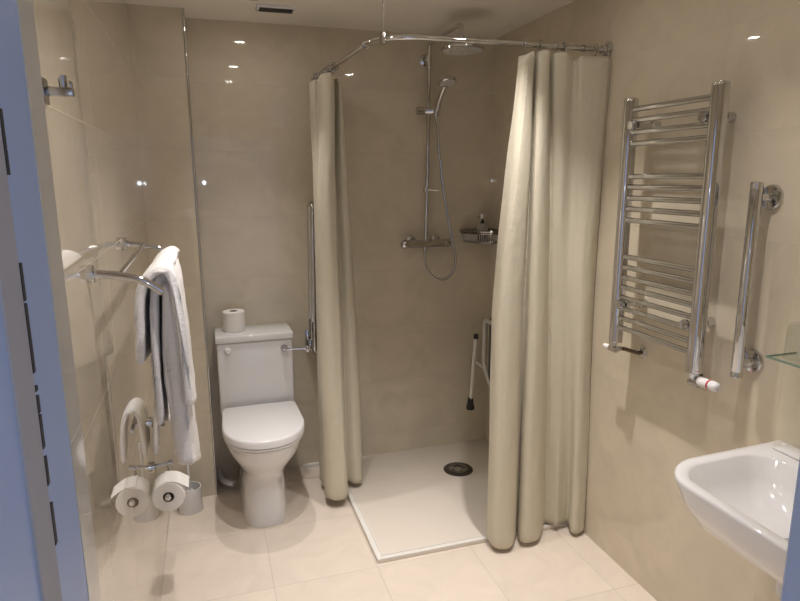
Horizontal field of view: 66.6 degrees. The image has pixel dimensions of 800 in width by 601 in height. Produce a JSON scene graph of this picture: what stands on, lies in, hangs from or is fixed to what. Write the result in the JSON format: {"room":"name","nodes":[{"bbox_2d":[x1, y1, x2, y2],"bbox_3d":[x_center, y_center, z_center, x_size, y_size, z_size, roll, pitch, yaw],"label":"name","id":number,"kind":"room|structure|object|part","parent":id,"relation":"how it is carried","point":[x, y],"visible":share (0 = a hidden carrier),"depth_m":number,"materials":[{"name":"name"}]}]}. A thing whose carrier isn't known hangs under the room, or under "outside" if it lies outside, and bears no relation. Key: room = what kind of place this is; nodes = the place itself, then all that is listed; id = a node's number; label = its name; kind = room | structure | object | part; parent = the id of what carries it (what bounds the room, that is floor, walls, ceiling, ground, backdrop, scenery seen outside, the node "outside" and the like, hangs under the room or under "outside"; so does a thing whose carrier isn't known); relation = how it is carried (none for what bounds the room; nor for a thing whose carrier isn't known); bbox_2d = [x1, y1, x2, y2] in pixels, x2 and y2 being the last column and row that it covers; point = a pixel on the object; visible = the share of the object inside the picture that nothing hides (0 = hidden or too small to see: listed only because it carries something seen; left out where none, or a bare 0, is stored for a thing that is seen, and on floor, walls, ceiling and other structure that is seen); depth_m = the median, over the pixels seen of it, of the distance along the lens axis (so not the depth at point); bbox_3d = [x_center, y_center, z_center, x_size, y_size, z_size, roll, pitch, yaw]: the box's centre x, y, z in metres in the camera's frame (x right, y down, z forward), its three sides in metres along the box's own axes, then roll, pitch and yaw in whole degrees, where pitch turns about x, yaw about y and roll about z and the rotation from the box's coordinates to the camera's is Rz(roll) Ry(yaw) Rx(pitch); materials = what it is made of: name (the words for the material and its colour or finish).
{"room":"accessible bathroom","nodes":[
{"label":"accessible bathroom","id":0,"kind":"room"},
{"bbox_2d":[16,0,101,600],"bbox_3d":[0.471,0.301,0.747,2.200,2.410,0.041,-4,12,-17],"label":"wall","id":1,"kind":"structure","parent":0,"point":[25,9],"depth_m":0.45,"materials":[{"name":"paint"}]},
{"bbox_2d":[0,0,799,600],"bbox_3d":[0.152,0.473,0.583,0.988,2.140,0.220,-4,12,-17],"label":"door frame","id":2,"kind":"structure","parent":1,"relation":"in","point":[41,553],"depth_m":0.37,"materials":[{"name":"blue paint"}]},
{"bbox_2d":[33,0,168,600],"bbox_3d":[-0.906,0.123,1.660,0.238,2.410,3.005,-4,12,-17],"label":"wall","id":3,"kind":"structure","parent":0,"point":[93,136],"depth_m":1.63,"materials":[{"name":"tile"}]},
{"bbox_2d":[41,75,74,104],"bbox_3d":[-0.617,-0.380,1.097,0.053,0.050,0.042,-4,12,-17],"label":"robe hook","id":4,"kind":"object","parent":3,"relation":"attached to","point":[62,90],"visible":0.89,"depth_m":1.09,"materials":[{"name":"silver metal"}]},
{"bbox_3d":[-0.639,-0.376,1.091,0.008,0.045,0.042,-4,12,-17],"label":"plate","id":5,"kind":"part","parent":4,"relation":"part of","materials":[{"name":"silver metal"}]},
{"bbox_3d":[-0.614,-0.377,1.099,0.045,0.016,0.018,-4,12,-17],"label":"arm","id":6,"kind":"part","parent":4,"relation":"part of","materials":[{"name":"silver metal"}]},
{"bbox_2d":[85,237,166,294],"bbox_3d":[-0.737,-0.110,1.719,0.167,0.084,0.692,-4,12,-17],"label":"towel rack","id":7,"kind":"object","parent":3,"relation":"attached to","point":[91,272],"visible":0.9,"depth_m":1.43,"materials":[{"name":"silver metal"}]},
{"bbox_3d":[-0.637,-0.041,1.417,0.165,0.068,0.019,-4,12,-17],"label":"arm","id":8,"kind":"part","parent":7,"relation":"part of","materials":[{"name":"silver metal"}]},
{"bbox_3d":[-0.835,-0.167,2.024,0.167,0.068,0.019,-4,12,-17],"label":"arm","id":9,"kind":"part","parent":7,"relation":"part of","materials":[{"name":"silver metal"}]},
{"bbox_2d":[133,246,200,464],"bbox_3d":[-0.700,0.233,1.840,0.160,0.753,0.545,-4,12,-17],"label":"bath towel","id":10,"kind":"object","parent":7,"relation":"hanging from","point":[161,323],"visible":0.96,"depth_m":1.61,"materials":[{"name":"fabric"}]},
{"bbox_2d":[149,417,165,429],"bbox_3d":[-0.982,0.487,2.465,0.064,0.044,0.220,-4,12,-17],"label":"towel holder","id":11,"kind":"object","parent":3,"relation":"attached to","point":[150,418],"visible":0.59,"depth_m":2.43,"materials":[{"name":"silver metal"}]},
{"bbox_2d":[152,398,175,455],"bbox_3d":[-0.952,0.508,2.477,0.104,0.215,0.160,-4,12,-17],"label":"hand towel","id":12,"kind":"object","parent":11,"relation":"hanging from","point":[156,429],"visible":0.3,"depth_m":2.40,"materials":[{"name":"fabric"}]},
{"bbox_2d":[151,459,173,500],"bbox_3d":[-0.930,0.699,2.377,0.085,0.095,0.180,-4,12,-17],"label":"holder","id":13,"kind":"object","parent":3,"relation":"attached to","point":[169,463],"visible":0.69,"depth_m":2.42,"materials":[{"name":"silver metal"}]},
{"bbox_3d":[-0.931,0.704,2.370,0.076,0.088,0.166,-4,12,-17],"label":"arm","id":14,"kind":"part","parent":13,"relation":"part of","materials":[{"name":"silver metal"}]},
{"bbox_2d":[152,471,188,510],"bbox_3d":[-0.896,0.744,2.384,0.135,0.122,0.100,-4,12,-17],"label":"toilet roll","id":15,"kind":"object","parent":13,"relation":"on","point":[175,483],"visible":0.96,"depth_m":2.34,"materials":[{"name":"paper"}]},
{"bbox_2d":[127,4,215,496],"bbox_3d":[-1.119,-0.156,3.049,0.233,2.410,0.175,-4,12,-17],"label":"wall","id":16,"kind":"structure","parent":0,"point":[156,32],"depth_m":2.87,"materials":[{"name":"tile"}]},
{"bbox_2d":[182,8,217,494],"bbox_3d":[-0.980,-0.147,3.001,0.011,2.410,0.011,-4,12,-17],"label":"trim","id":17,"kind":"structure","parent":16,"relation":"attached to","point":[183,13],"depth_m":2.97,"materials":[{"name":"silver metal"}]},
{"bbox_2d":[178,481,203,515],"bbox_3d":[-1.065,1.002,3.087,0.124,0.125,0.124,-4,12,-17],"label":"pot","id":18,"kind":"object","parent":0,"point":[193,504],"depth_m":3.05,"materials":[{"name":"white ceramic"}]},
{"bbox_2d":[185,18,494,478],"bbox_3d":[-0.392,-0.234,3.416,2.300,2.410,0.100,-4,12,-17],"label":"wall","id":19,"kind":"structure","parent":0,"point":[249,82],"depth_m":3.35,"materials":[{"name":"tile"}]},
{"bbox_2d":[302,462,318,467],"bbox_3d":[-0.490,0.957,3.560,0.165,0.020,0.018,-4,12,-17],"label":"trim","id":20,"kind":"structure","parent":19,"relation":"attached to","point":[313,464],"depth_m":3.54,"materials":[{"name":"beige tile"}]},
{"bbox_2d":[305,201,316,353],"bbox_3d":[-0.483,-0.110,3.272,0.065,0.844,0.160,-4,12,-17],"label":"support rail","id":21,"kind":"object","parent":19,"relation":"attached to","point":[311,334],"visible":0.9,"depth_m":3.24,"materials":[{"name":"silver metal"}]},
{"bbox_3d":[-0.493,0.232,3.388,0.060,0.130,0.065,-4,12,-17],"label":"hinge plate","id":22,"kind":"part","parent":21,"relation":"part of","materials":[{"name":"silver metal"}]},
{"bbox_2d":[400,22,484,280],"bbox_3d":[0.230,-0.702,3.144,0.324,1.295,0.609,-4,12,-17],"label":"shower mixer","id":23,"kind":"object","parent":19,"relation":"attached to","point":[460,49],"visible":0.98,"depth_m":3.31,"materials":[{"name":"silver metal"}]},
{"bbox_3d":[0.026,-0.315,3.415,0.045,0.049,0.049,-4,12,-17],"label":"control knob","id":24,"kind":"part","parent":23,"relation":"part of","materials":[{"name":"silver metal"}]},
{"bbox_3d":[0.275,-0.332,3.492,0.045,0.049,0.049,-4,12,-17],"label":"control knob","id":25,"kind":"part","parent":23,"relation":"part of","materials":[{"name":"silver metal"}]},
{"bbox_3d":[0.294,-1.168,2.857,0.192,0.006,0.192,-4,12,-17],"label":"spray plate","id":26,"kind":"part","parent":23,"relation":"part of","materials":[{"name":"metal"}]},
{"bbox_2d":[460,228,497,243],"bbox_3d":[0.474,-0.370,3.510,0.203,0.074,0.203,-4,12,-17],"label":"wire basket","id":27,"kind":"object","parent":19,"relation":"attached to","point":[490,231],"visible":0.84,"depth_m":3.48,"materials":[{"name":"silver metal"}]},
{"bbox_2d":[477,213,487,241],"bbox_3d":[0.472,-0.419,3.492,0.062,0.160,0.062,1,11,4],"label":"pump bottle","id":28,"kind":"object","parent":27,"relation":"in","point":[482,226],"visible":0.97,"depth_m":3.47,"materials":[{"name":"clear plastic"}]},
{"bbox_2d":[126,0,574,38],"bbox_3d":[0.089,-1.195,1.822,2.400,0.100,3.200,-4,12,-17],"label":"ceiling","id":29,"kind":"structure","parent":0,"point":[489,19],"depth_m":2.86,"materials":[{"name":"paint"}]},
{"bbox_2d":[255,3,294,13],"bbox_3d":[-0.566,-1.323,2.759,0.170,0.016,0.085,-4,12,-17],"label":"ceiling vent","id":30,"kind":"object","parent":29,"relation":"in","point":[272,8],"visible":1,"depth_m":2.74,"materials":[{"name":"white plastic"}]},
{"bbox_2d":[311,0,612,80],"bbox_3d":[0.060,-1.141,2.531,1.507,0.286,0.675,6,13,28],"label":"rail","id":31,"kind":"object","parent":29,"relation":"hanging from","point":[383,38],"visible":0.86,"depth_m":2.34,"materials":[{"name":"silver metal"}]},
{"bbox_2d":[309,62,361,499],"bbox_3d":[-0.330,-0.073,3.098,0.230,2.132,0.449,-4,12,-17],"label":"shower curtain","id":32,"kind":"object","parent":31,"relation":"hanging from","point":[339,410],"visible":1,"depth_m":2.97,"materials":[{"name":"fabric"}]},
{"bbox_3d":[-0.062,-1.089,2.241,0.040,0.272,0.040,-4,12,-17],"label":"ceiling rod","id":33,"kind":"part","parent":31,"relation":"part of","materials":[{"name":"silver metal"}]},
{"bbox_3d":[0.058,-1.031,2.550,1.475,0.021,0.650,6,13,28],"label":"rail","id":34,"kind":"part","parent":31,"relation":"part of","materials":[{"name":"silver metal"}]},
{"bbox_2d":[487,39,610,548],"bbox_3d":[0.620,0.031,2.610,0.488,2.152,0.124,-4,12,-17],"label":"shower curtain","id":35,"kind":"object","parent":31,"relation":"hanging from","point":[543,299],"visible":1,"depth_m":2.58,"materials":[{"name":"fabric"}]},
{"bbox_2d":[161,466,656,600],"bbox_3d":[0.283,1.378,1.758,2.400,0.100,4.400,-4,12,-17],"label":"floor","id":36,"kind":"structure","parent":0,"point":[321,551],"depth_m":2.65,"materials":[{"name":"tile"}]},
{"bbox_2d":[178,465,203,515],"bbox_3d":[-1.065,0.870,3.061,0.124,0.393,0.124,-4,12,-17],"label":"toilet brush","id":37,"kind":"object","parent":36,"relation":"on","point":[193,504],"visible":0.72,"depth_m":3.05,"materials":[{"name":"white plastic"}]},
{"bbox_3d":[-1.063,0.856,3.058,0.022,0.363,0.022,-4,12,-17],"label":"handle","id":38,"kind":"part","parent":37,"relation":"part of","materials":[{"name":"white plastic"}]},
{"bbox_2d":[214,323,306,527],"bbox_3d":[-0.682,0.625,3.054,0.494,0.872,0.713,-4,12,-17],"label":"toilet","id":39,"kind":"object","parent":36,"relation":"on","point":[263,428],"visible":1,"depth_m":3.05,"materials":[{"name":"white ceramic"}]},
{"bbox_2d":[222,309,244,332],"bbox_3d":[-0.864,0.105,3.165,0.112,0.105,0.112,-4,12,-17],"label":"toilet roll","id":40,"kind":"object","parent":39,"relation":"on","point":[233,319],"visible":1,"depth_m":3.12,"materials":[{"name":"paper"}]},
{"bbox_3d":[-0.771,0.171,3.198,0.390,0.037,0.219,-4,12,-17],"label":"cistern lid","id":41,"kind":"part","parent":39,"relation":"part of","materials":[{"name":"white ceramic"}]},
{"bbox_3d":[-0.656,0.600,2.927,0.384,0.040,0.470,-4,12,-17],"label":"lid","id":42,"kind":"part","parent":39,"relation":"part of","materials":[{"name":"white plastic"}]},
{"bbox_3d":[-0.684,0.837,3.070,0.372,0.450,0.640,-4,12,-17],"label":"bowl","id":43,"kind":"part","parent":39,"relation":"part of","materials":[{"name":"white ceramic"}]},
{"bbox_3d":[-0.656,0.627,2.934,0.380,0.014,0.467,-4,12,-17],"label":"seat","id":44,"kind":"part","parent":39,"relation":"part of","materials":[{"name":"white plastic"}]},
{"bbox_3d":[-0.551,0.246,3.158,0.136,0.038,0.033,-3,12,-13],"label":"flush lever","id":45,"kind":"part","parent":39,"relation":"part of","materials":[{"name":"silver metal"}]},
{"bbox_2d":[347,439,568,563],"bbox_3d":[0.225,1.011,3.269,0.995,0.023,1.011,-4,12,-17],"label":"shower tray","id":46,"kind":"object","parent":36,"relation":"on","point":[408,503],"visible":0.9,"depth_m":3.15,"materials":[{"name":"ceramic"}]},
{"bbox_2d":[485,0,799,600],"bbox_3d":[1.081,-0.011,2.276,0.195,2.410,3.005,-4,12,-17],"label":"wall","id":47,"kind":"structure","parent":0,"point":[646,419],"depth_m":2.19,"materials":[{"name":"tile"}]},
{"bbox_2d":[466,318,491,409],"bbox_3d":[0.564,0.417,3.417,0.185,0.575,0.548,-4,12,-17],"label":"shower seat","id":48,"kind":"object","parent":47,"relation":"attached to","point":[470,403],"visible":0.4,"depth_m":3.59,"materials":[{"name":"white metal"}]},
{"bbox_3d":[0.434,0.399,3.604,0.023,0.400,0.078,-4,12,-17],"label":"leg","id":49,"kind":"part","parent":48,"relation":"part of","materials":[{"name":"white metal"}]},
{"bbox_3d":[0.576,0.351,3.399,0.053,0.431,0.458,-4,12,-17],"label":"seat frame","id":50,"kind":"part","parent":48,"relation":"part of","materials":[{"name":"white metal"}]},
{"bbox_2d":[603,80,736,391],"bbox_3d":[0.948,-0.217,2.121,0.127,0.989,0.586,-4,12,-17],"label":"towel radiator","id":51,"kind":"object","parent":47,"relation":"attached to","point":[717,114],"visible":1,"depth_m":2.04,"materials":[{"name":"silver metal"}]},
{"bbox_2d":[674,440,799,598],"bbox_3d":[1.008,0.643,1.548,0.479,0.329,0.554,-4,12,-17],"label":"basin","id":52,"kind":"object","parent":47,"relation":"attached to","point":[743,497],"visible":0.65,"depth_m":1.66,"materials":[{"name":"white ceramic"}]},
{"bbox_2d":[730,182,783,378],"bbox_3d":[1.072,-0.054,1.846,0.076,0.600,0.076,-4,12,-17],"label":"grab bar","id":53,"kind":"object","parent":47,"relation":"attached to","point":[770,197],"visible":1,"depth_m":1.83,"materials":[{"name":"silver metal"}]},
{"bbox_2d":[765,352,799,367],"bbox_3d":[1.166,0.204,1.528,0.116,0.052,0.475,-4,12,-17],"label":"glass shelf","id":54,"kind":"object","parent":47,"relation":"attached to","point":[790,353],"visible":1,"depth_m":1.72,"materials":[{"name":"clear glass"}]}
]}

